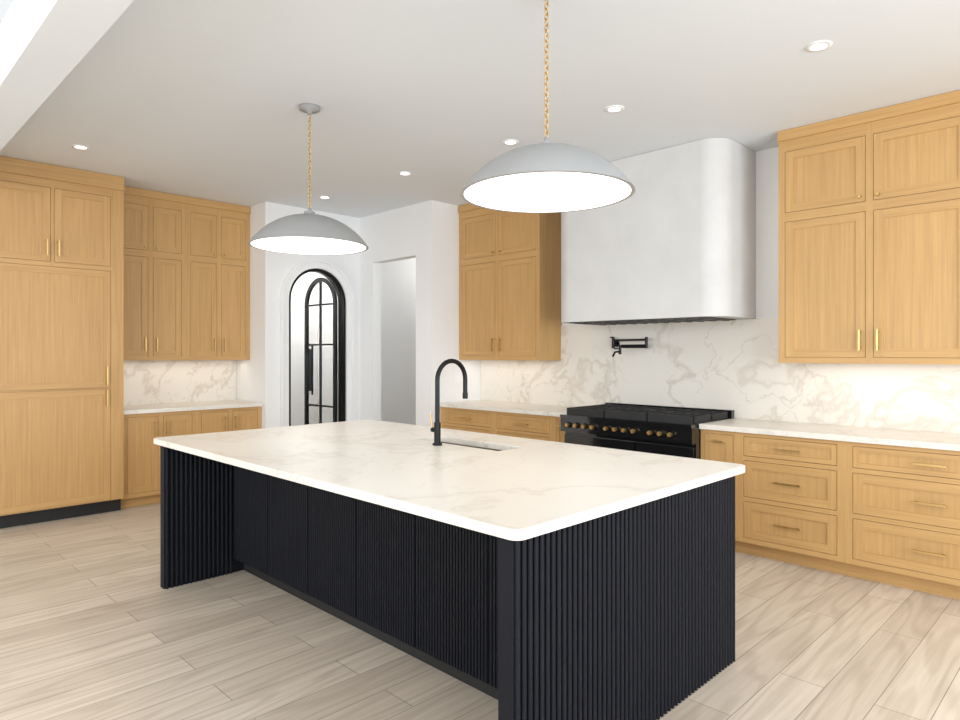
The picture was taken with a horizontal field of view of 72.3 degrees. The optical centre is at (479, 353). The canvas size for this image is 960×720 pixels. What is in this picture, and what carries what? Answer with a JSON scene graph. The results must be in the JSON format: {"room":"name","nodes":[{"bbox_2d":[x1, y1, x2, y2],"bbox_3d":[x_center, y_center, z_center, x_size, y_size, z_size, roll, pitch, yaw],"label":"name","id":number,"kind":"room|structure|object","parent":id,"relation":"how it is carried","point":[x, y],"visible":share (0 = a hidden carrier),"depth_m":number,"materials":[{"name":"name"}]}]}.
{"room":"kitchen","nodes":[
{"label":"kitchen","id":0,"kind":"room"},
{"bbox_2d":[236,204,259,401],"bbox_3d":[-2.511,-0.082,7.298,0.540,3.050,0.145,0,0,45],"label":"wall","id":1,"kind":"structure","parent":0,"point":[247,371],"depth_m":7.15,"materials":[{"name":"white paint"}]},
{"bbox_2d":[124,186,191,360],"bbox_3d":[-3.351,-0.768,6.615,0.347,1.672,0.728,0,0,45],"label":"upper cabinet","id":2,"kind":"object","parent":1,"relation":"attached to","point":[186,277],"depth_m":6.52,"materials":[{"name":"brown wood"}]},
{"bbox_2d":[124,360,235,404],"bbox_3d":[-3.242,0.296,6.957,0.019,0.452,1.366,0,0,45],"label":"backsplash","id":3,"kind":"structure","parent":1,"relation":"attached to","point":[160,381],"depth_m":6.98,"materials":[{"name":"stone"}]},
{"bbox_2d":[192,198,250,359],"bbox_3d":[-2.901,-0.768,7.067,0.347,1.672,0.728,0,0,45],"label":"upper cabinet","id":4,"kind":"object","parent":1,"relation":"attached to","point":[220,230],"depth_m":6.97,"materials":[{"name":"brown wood"}]},
{"bbox_2d":[260,202,359,427],"bbox_3d":[-1.130,-0.082,8.188,0.120,3.050,3.355,0,0,45],"label":"wall","id":5,"kind":"structure","parent":0,"point":[274,266],"depth_m":7.15,"materials":[{"name":"white paint"}]},
{"bbox_2d":[289,269,345,425],"bbox_3d":[-2.106,0.244,7.691,0.797,2.398,0.733,0,0,45],"label":"door","id":6,"kind":"structure","parent":5,"relation":"in","point":[324,355],"depth_m":7.88,"materials":[{"name":"black metal"}]},
{"bbox_2d":[280,259,354,426],"bbox_3d":[-1.810,0.193,7.395,0.033,2.500,0.935,0,0,45],"label":"trim","id":7,"kind":"structure","parent":5,"relation":"attached to","point":[301,267],"depth_m":7.33,"materials":[{"name":"white"}]},
{"bbox_2d":[360,202,423,425],"bbox_3d":[-0.974,-0.082,7.437,1.140,3.050,0.120,0,0,45],"label":"wall","id":8,"kind":"structure","parent":0,"point":[401,273],"depth_m":7.72,"materials":[{"name":"white paint"}]},
{"bbox_2d":[424,200,479,426],"bbox_3d":[-0.295,-0.082,7.184,0.120,3.050,0.720,0,0,45],"label":"wall","id":9,"kind":"structure","parent":0,"point":[441,220],"depth_m":6.99,"materials":[{"name":"white paint"}]},
{"bbox_2d":[454,372,459,382],"bbox_3d":[-0.249,0.263,7.138,0.008,0.120,0.080,0,0,45],"label":"electrical outlet plate","id":10,"kind":"object","parent":9,"relation":"attached to","point":[456,377],"visible":1,"depth_m":7.13,"materials":[{"name":"white plastic"}]},
{"bbox_2d":[0,503,959,719],"bbox_3d":[-0.930,1.493,2.353,12.200,0.100,11.500,0,0,45],"label":"floor","id":11,"kind":"structure","parent":0,"point":[97,622],"depth_m":3.19,"materials":[{"name":"brown wood"}]},
{"bbox_2d":[0,156,123,528],"bbox_3d":[-3.873,-0.081,5.832,0.712,3.047,1.114,0,0,45],"label":"tall cabinet","id":12,"kind":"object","parent":11,"relation":"on","point":[61,342],"depth_m":5.65,"materials":[{"name":"brown wood"}]},
{"bbox_2d":[121,410,204,508],"bbox_3d":[-3.255,1.003,6.520,0.617,0.880,0.728,0,0,45],"label":"base cabinet","id":13,"kind":"object","parent":11,"relation":"on","point":[142,465],"depth_m":6.21,"materials":[{"name":"brown wood"}]},
{"bbox_2d":[124,400,262,414],"bbox_3d":[-3.018,0.542,6.734,0.652,0.038,1.366,0,0,45],"label":"countertop","id":14,"kind":"structure","parent":13,"relation":"on","point":[168,407],"depth_m":6.61,"materials":[{"name":"stone"}]},
{"bbox_2d":[205,406,261,432],"bbox_3d":[-2.805,1.003,6.972,0.617,0.880,0.728,0,0,45],"label":"base cabinet","id":15,"kind":"object","parent":11,"relation":"on","point":[245,418],"depth_m":6.79,"materials":[{"name":"brown wood"}]},
{"bbox_2d":[160,462,734,719],"bbox_3d":[-0.388,1.093,3.584,2.952,0.700,1.546,0,0,45],"label":"kitchen island","id":16,"kind":"object","parent":11,"relation":"on","point":[627,614],"depth_m":2.80,"materials":[{"name":"black painted wood"}]},
{"bbox_2d":[154,419,744,540],"bbox_3d":[-0.388,0.540,3.584,3.030,0.035,1.630,0,0,45],"label":"island countertop","id":17,"kind":"structure","parent":16,"relation":"on","point":[518,489],"depth_m":2.96,"materials":[{"name":"stone"}]},
{"bbox_2d":[430,359,467,445],"bbox_3d":[-0.182,0.276,3.837,0.090,0.494,0.264,0,0,45],"label":"faucet","id":18,"kind":"object","parent":17,"relation":"on","point":[436,429],"visible":1,"depth_m":3.75,"materials":[{"name":"black metal"}]},
{"bbox_2d":[441,442,502,450],"bbox_3d":[-0.003,0.643,3.921,0.700,0.169,0.010,0,0,45],"label":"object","id":19,"kind":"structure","parent":17,"relation":"in","point":[441,442],"depth_m":3.95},
{"bbox_2d":[440,407,495,434],"bbox_3d":[0.089,1.003,6.898,0.822,0.880,0.617,0,0,45],"label":"base cabinet","id":20,"kind":"object","parent":11,"relation":"on","point":[480,421],"depth_m":6.67,"materials":[{"name":"brown wood"}]},
{"bbox_2d":[496,412,564,442],"bbox_3d":[0.608,1.003,6.380,0.825,0.880,0.617,0,0,45],"label":"base cabinet","id":21,"kind":"object","parent":11,"relation":"on","point":[539,427],"depth_m":6.09,"materials":[{"name":"brown wood"}]},
{"bbox_2d":[560,402,733,458],"bbox_3d":[1.365,0.951,5.492,1.212,0.985,0.762,0,0,45],"label":"range","id":22,"kind":"object","parent":11,"relation":"on","point":[666,430],"visible":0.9,"depth_m":5.25,"materials":[{"name":"black metal"}]},
{"bbox_2d":[701,429,744,552],"bbox_3d":[1.980,1.003,5.013,0.323,0.880,0.617,0,0,45],"label":"base cabinet","id":23,"kind":"object","parent":11,"relation":"on","point":[722,446],"depth_m":4.74,"materials":[{"name":"brown wood"}]},
{"bbox_2d":[745,433,852,576],"bbox_3d":[2.315,1.003,4.678,0.775,0.880,0.617,0,0,45],"label":"base cabinet","id":24,"kind":"object","parent":11,"relation":"on","point":[799,491],"depth_m":4.42,"materials":[{"name":"brown wood"}]},
{"bbox_2d":[853,442,959,599],"bbox_3d":[2.884,1.003,4.112,1.010,0.880,0.617,0,0,45],"label":"base cabinet","id":25,"kind":"object","parent":11,"relation":"on","point":[888,514],"depth_m":3.98,"materials":[{"name":"brown wood"}]},
{"bbox_2d":[440,400,959,450],"bbox_3d":[1.823,0.542,5.149,5.747,0.038,0.647,0,0,45],"label":"countertop","id":26,"kind":"structure","parent":25,"relation":"on","point":[920,439],"depth_m":4.54,"materials":[{"name":"stone"}]},
{"bbox_2d":[0,0,959,217],"bbox_3d":[-0.930,-1.682,2.353,12.200,0.150,11.500,0,0,45],"label":"ceiling","id":27,"kind":"structure","parent":0,"point":[441,100],"depth_m":3.93,"materials":[{"name":"white paint"}]},
{"bbox_2d":[0,0,133,150],"bbox_3d":[-0.752,-1.457,1.766,11.120,0.300,0.200,0,0,45],"label":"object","id":28,"kind":"structure","parent":27,"relation":"attached to","point":[46,46],"depth_m":2.88,"materials":[{"name":"white paint"}]},
{"bbox_2d":[71,144,89,149],"bbox_3d":[-3.106,-1.604,5.114,0.123,0.006,0.123,0,0,39],"label":"recessed light","id":29,"kind":"object","parent":27,"relation":"in","point":[81,147],"depth_m":5.11,"materials":[{"name":"white"}]},
{"bbox_2d":[248,103,368,254],"bbox_3d":[-1.110,-1.152,4.283,0.760,0.910,0.760,0,0,45],"label":"pendant light","id":30,"kind":"object","parent":27,"relation":"hanging from","point":[309,231],"visible":1,"depth_m":4.24,"materials":[{"name":"painted metal"},{"name":"rope"}]},
{"bbox_2d":[319,196,330,198],"bbox_3d":[-1.595,-1.604,6.757,0.123,0.006,0.123,0,0,6],"label":"recessed light","id":31,"kind":"object","parent":27,"relation":"in","point":[322,197],"depth_m":6.76,"materials":[{"name":"white"}]},
{"bbox_2d":[398,171,411,175],"bbox_3d":[-0.668,-1.604,5.861,0.123,0.006,0.123,0,0,39],"label":"recessed light","id":32,"kind":"object","parent":27,"relation":"in","point":[404,173],"depth_m":5.86,"materials":[{"name":"white"}]},
{"bbox_2d":[502,139,518,144],"bbox_3d":[0.232,-1.604,4.993,0.123,0.006,0.123,0,0,39],"label":"recessed light","id":33,"kind":"object","parent":27,"relation":"in","point":[510,141],"depth_m":4.99,"materials":[{"name":"white"}]},
{"bbox_2d":[460,0,634,212],"bbox_3d":[0.292,-1.152,2.885,0.760,0.910,0.760,0,0,45],"label":"pendant light","id":34,"kind":"object","parent":27,"relation":"hanging from","point":[546,175],"visible":1,"depth_m":3.00,"materials":[{"name":"painted metal"},{"name":"brass"}]},
{"bbox_2d":[605,105,623,112],"bbox_3d":[0.884,-1.604,4.315,0.123,0.006,0.123,0,0,39],"label":"recessed light","id":35,"kind":"object","parent":27,"relation":"in","point":[614,108],"depth_m":4.31,"materials":[{"name":"white"}]},
{"bbox_2d":[806,40,831,51],"bbox_3d":[1.769,-1.604,3.432,0.123,0.006,0.123,0,0,39],"label":"recessed light","id":36,"kind":"object","parent":27,"relation":"in","point":[819,46],"depth_m":3.43,"materials":[{"name":"white"}]},
{"bbox_2d":[562,147,777,325],"bbox_3d":[2.760,-0.082,4.781,7.600,3.050,0.150,0,0,45],"label":"wall","id":37,"kind":"structure","parent":0,"point":[766,160],"depth_m":5.18,"materials":[{"name":"white paint"}]},
{"bbox_2d":[458,203,561,360],"bbox_3d":[0.283,-0.768,6.870,1.137,1.672,0.382,0,0,45],"label":"upper cabinet","id":38,"kind":"object","parent":37,"relation":"attached to","point":[509,285],"visible":0.94,"depth_m":6.64,"materials":[{"name":"brown wood"}]},
{"bbox_2d":[561,137,755,324],"bbox_3d":[1.428,-0.933,5.577,1.570,1.341,0.597,0,0,45],"label":"range hood","id":39,"kind":"object","parent":37,"relation":"attached to","point":[672,238],"visible":0.94,"depth_m":5.15,"materials":[{"name":"paint"}]},
{"bbox_2d":[480,318,959,433],"bbox_3d":[2.044,0.124,5.371,5.747,0.798,0.019,0,0,45],"label":"backsplash","id":40,"kind":"structure","parent":37,"relation":"attached to","point":[738,369],"depth_m":5.38,"materials":[{"name":"stone"}]},
{"bbox_2d":[610,337,647,356],"bbox_3d":[1.293,-0.062,5.903,0.408,0.188,0.288,0,0,45],"label":"pot filler","id":41,"kind":"object","parent":40,"relation":"attached to","point":[615,342],"visible":1,"depth_m":5.85,"materials":[{"name":"black metal"}]},
{"bbox_2d":[777,90,959,364],"bbox_3d":[3.107,-0.768,4.056,2.345,1.672,0.382,0,0,45],"label":"upper cabinet","id":42,"kind":"object","parent":37,"relation":"attached to","point":[868,237],"visible":1,"depth_m":4.35,"materials":[{"name":"brown wood"}]}
]}

